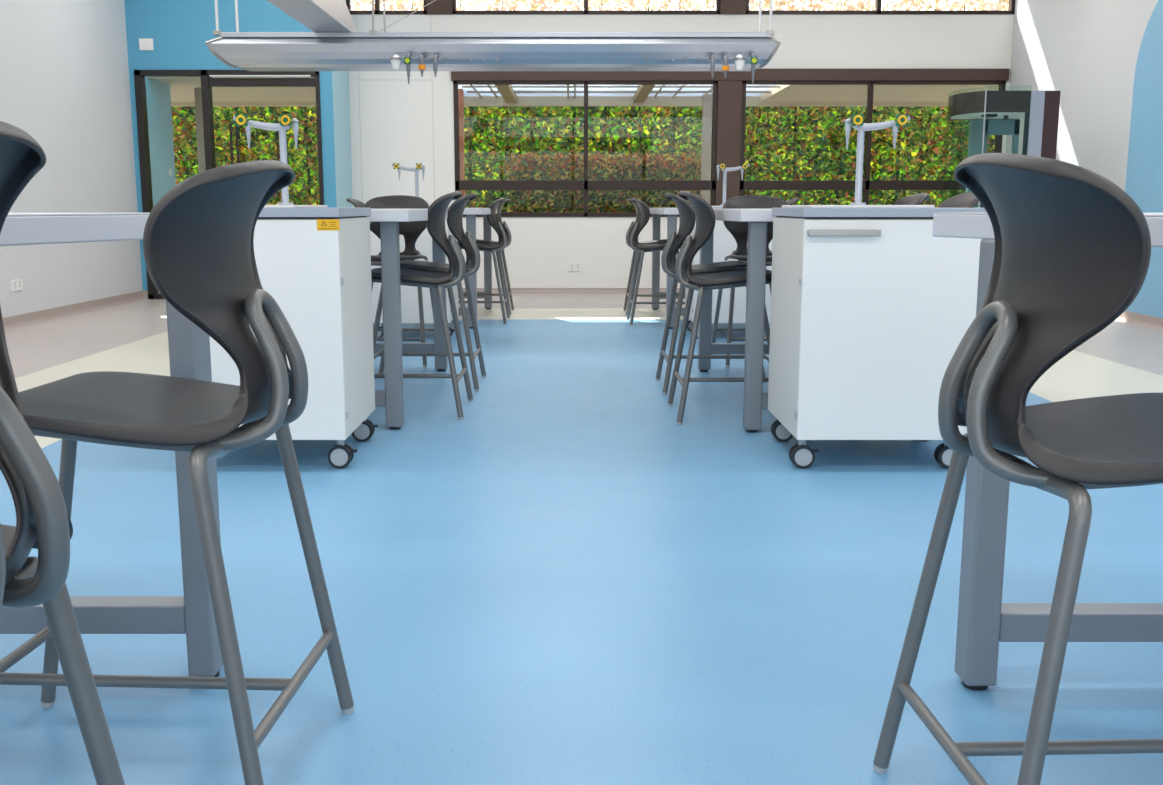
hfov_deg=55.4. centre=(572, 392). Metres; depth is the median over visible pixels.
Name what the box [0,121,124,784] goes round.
stool
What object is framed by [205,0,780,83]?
boom
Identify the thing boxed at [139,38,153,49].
wall switch
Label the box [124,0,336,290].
wall
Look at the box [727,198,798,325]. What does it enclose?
stool
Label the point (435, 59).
tap
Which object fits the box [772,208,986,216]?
countertop
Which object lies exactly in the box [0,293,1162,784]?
floor
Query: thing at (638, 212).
stool
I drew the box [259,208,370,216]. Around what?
countertop
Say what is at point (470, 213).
lab bench
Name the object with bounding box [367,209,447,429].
lab bench
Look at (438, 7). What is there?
window
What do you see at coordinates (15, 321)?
baseboard
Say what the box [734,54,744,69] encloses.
tap
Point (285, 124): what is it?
tap
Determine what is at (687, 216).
stool
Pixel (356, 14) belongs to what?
trim
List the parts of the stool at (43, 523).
leg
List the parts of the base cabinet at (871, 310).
handle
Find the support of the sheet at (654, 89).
on the bars
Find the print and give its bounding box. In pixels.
[321,221,336,226]
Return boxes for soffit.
[147,77,998,106]
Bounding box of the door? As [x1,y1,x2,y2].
[134,70,323,298]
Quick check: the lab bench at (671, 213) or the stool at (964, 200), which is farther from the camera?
the lab bench at (671, 213)
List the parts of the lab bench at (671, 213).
leg, leg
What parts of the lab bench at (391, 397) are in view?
leg, leg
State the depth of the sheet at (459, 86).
13.08 m
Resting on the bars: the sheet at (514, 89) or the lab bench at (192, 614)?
the sheet at (514, 89)
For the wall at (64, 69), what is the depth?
9.64 m
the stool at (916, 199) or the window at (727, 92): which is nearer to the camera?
the stool at (916, 199)
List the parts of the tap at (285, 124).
cross handle, arm, post, cross handle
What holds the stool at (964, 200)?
on the floor
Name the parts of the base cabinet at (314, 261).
door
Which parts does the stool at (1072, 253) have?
leg, leg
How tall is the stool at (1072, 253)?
0.989 m
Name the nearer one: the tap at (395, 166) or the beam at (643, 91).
the tap at (395, 166)
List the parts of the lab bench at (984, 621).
leg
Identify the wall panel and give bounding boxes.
[1125,0,1162,317]
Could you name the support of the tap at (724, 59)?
on the boom
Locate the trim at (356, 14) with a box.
[356,14,434,201]
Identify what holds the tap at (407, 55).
on the boom
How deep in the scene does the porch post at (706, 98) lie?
12.95 m
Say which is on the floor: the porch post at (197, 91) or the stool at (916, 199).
the stool at (916, 199)
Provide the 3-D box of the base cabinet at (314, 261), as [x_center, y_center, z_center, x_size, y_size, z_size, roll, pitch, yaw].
[-1.072,-0.226,4.105,0.600,0.924,0.607,0,10,0]
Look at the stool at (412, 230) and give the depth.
6.76 m
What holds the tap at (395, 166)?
on the base cabinet at (409, 294)
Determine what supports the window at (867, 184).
in the wall at (397, 121)
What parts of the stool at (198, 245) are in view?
leg, leg, leg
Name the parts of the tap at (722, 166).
post, arm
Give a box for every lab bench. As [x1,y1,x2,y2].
[0,213,222,676]
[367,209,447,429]
[373,208,496,328]
[649,208,684,328]
[698,209,775,432]
[933,213,1162,690]
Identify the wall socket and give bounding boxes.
[11,279,22,290]
[568,263,581,270]
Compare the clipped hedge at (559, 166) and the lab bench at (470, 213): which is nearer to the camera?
the lab bench at (470, 213)
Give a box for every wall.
[0,0,175,317]
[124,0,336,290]
[332,0,352,207]
[349,15,1013,287]
[1005,0,1158,190]
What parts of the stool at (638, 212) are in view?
leg, leg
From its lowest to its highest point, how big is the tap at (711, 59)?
0.135 m
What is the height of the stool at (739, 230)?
0.989 m
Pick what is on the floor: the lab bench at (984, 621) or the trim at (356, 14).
the lab bench at (984, 621)
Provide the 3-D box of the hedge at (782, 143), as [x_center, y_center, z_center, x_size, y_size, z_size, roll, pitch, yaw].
[0.001,-4.042,15.398,16.517,4.766,0.724,0,10,0]
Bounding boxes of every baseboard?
[3,291,144,329]
[143,288,679,298]
[1116,311,1162,330]
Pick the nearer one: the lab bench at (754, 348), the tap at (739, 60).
the lab bench at (754, 348)
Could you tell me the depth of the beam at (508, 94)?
12.72 m
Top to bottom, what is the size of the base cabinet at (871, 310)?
0.924 m
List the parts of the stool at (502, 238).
leg, leg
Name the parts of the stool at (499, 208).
leg, leg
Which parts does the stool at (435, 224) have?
leg, leg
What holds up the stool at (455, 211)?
on the floor
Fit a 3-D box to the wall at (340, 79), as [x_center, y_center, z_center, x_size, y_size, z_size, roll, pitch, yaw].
[-2.409,-2.868,11.316,0.122,3.750,0.930,0,10,0]
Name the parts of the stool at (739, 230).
leg, leg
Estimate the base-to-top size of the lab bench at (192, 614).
0.908 m
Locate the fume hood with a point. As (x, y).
(988, 112)
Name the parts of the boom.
hanging rod, trim, hanging rod, hanging rod, hanging rod, rail, hanging rod, trim, hanging rod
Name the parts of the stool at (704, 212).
leg, leg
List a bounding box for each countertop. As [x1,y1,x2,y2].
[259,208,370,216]
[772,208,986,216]
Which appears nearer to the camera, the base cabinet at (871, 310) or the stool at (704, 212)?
the base cabinet at (871, 310)
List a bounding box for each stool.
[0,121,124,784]
[0,160,353,784]
[346,198,417,324]
[363,195,433,366]
[371,191,472,419]
[373,193,485,391]
[432,198,509,324]
[458,199,513,314]
[623,198,684,315]
[627,198,684,325]
[656,193,769,394]
[667,191,771,424]
[711,195,787,366]
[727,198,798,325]
[873,153,1162,784]
[893,193,929,204]
[938,192,978,207]
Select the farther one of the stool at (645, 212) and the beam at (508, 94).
the beam at (508, 94)
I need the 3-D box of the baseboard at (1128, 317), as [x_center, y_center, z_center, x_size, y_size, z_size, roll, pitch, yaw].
[4.298,0.244,3.843,0.035,0.085,16.510,0,10,2]
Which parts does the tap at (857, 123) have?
cross handle, post, arm, cross handle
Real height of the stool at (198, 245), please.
0.989 m
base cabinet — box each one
[209,205,377,468]
[370,207,459,337]
[685,206,772,338]
[768,205,986,468]
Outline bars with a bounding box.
[462,85,779,97]
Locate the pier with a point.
(460, 91)
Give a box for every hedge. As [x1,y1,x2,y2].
[171,0,1008,211]
[504,152,700,211]
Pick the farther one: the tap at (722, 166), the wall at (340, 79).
the wall at (340, 79)
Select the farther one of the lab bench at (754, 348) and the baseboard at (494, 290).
the baseboard at (494, 290)
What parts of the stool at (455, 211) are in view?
leg, leg, leg, leg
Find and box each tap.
[233,114,298,204]
[390,55,400,68]
[392,163,424,196]
[404,52,411,83]
[416,54,426,76]
[430,54,440,76]
[707,55,717,77]
[716,163,749,205]
[720,55,730,77]
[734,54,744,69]
[750,52,757,83]
[844,114,909,204]
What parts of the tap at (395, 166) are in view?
arm, post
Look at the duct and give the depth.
6.06 m
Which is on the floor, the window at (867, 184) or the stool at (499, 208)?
the stool at (499, 208)
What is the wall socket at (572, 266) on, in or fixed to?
attached to the wall at (397, 121)
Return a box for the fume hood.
[948,85,1060,207]
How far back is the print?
3.75 m
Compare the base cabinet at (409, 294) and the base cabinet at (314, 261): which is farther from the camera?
the base cabinet at (409, 294)
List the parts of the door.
handle, closer rail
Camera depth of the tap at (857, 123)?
4.01 m
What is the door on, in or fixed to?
in the wall at (179, 30)
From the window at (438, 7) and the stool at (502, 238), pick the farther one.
the window at (438, 7)
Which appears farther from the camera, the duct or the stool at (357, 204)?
the stool at (357, 204)
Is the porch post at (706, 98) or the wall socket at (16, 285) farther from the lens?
the porch post at (706, 98)
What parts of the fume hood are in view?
frame, post, service panel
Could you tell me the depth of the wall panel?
8.60 m
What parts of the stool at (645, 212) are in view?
leg, leg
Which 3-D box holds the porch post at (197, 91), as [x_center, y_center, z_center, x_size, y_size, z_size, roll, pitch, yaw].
[-4.124,-2.257,12.397,0.123,2.226,0.123,0,10,0]
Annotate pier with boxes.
[458,89,464,196]
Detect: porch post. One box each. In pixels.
[194,88,205,172]
[701,94,711,203]
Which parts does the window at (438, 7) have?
frame, frame, frame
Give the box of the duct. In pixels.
[267,0,356,31]
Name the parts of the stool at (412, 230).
leg, leg, leg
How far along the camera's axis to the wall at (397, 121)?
11.62 m
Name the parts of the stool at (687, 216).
leg, leg, leg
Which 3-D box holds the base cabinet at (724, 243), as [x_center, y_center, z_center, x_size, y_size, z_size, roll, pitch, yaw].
[1.138,-0.876,7.978,0.610,0.924,0.602,0,10,0]
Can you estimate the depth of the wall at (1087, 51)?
9.75 m
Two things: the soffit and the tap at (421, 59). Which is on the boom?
the tap at (421, 59)
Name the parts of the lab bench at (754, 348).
leg, leg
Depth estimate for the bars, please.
12.87 m
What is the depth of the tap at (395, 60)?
6.47 m
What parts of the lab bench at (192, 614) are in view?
leg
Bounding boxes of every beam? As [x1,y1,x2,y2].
[495,85,516,102]
[633,85,654,102]
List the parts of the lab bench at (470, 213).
leg, leg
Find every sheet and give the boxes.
[458,85,500,95]
[511,85,638,95]
[648,85,776,95]
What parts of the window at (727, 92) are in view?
frame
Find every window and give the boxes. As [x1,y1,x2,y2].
[346,0,1014,14]
[451,69,1009,216]
[740,81,1005,204]
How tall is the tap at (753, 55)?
0.186 m
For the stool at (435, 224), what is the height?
0.989 m
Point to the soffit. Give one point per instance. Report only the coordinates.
(181, 88)

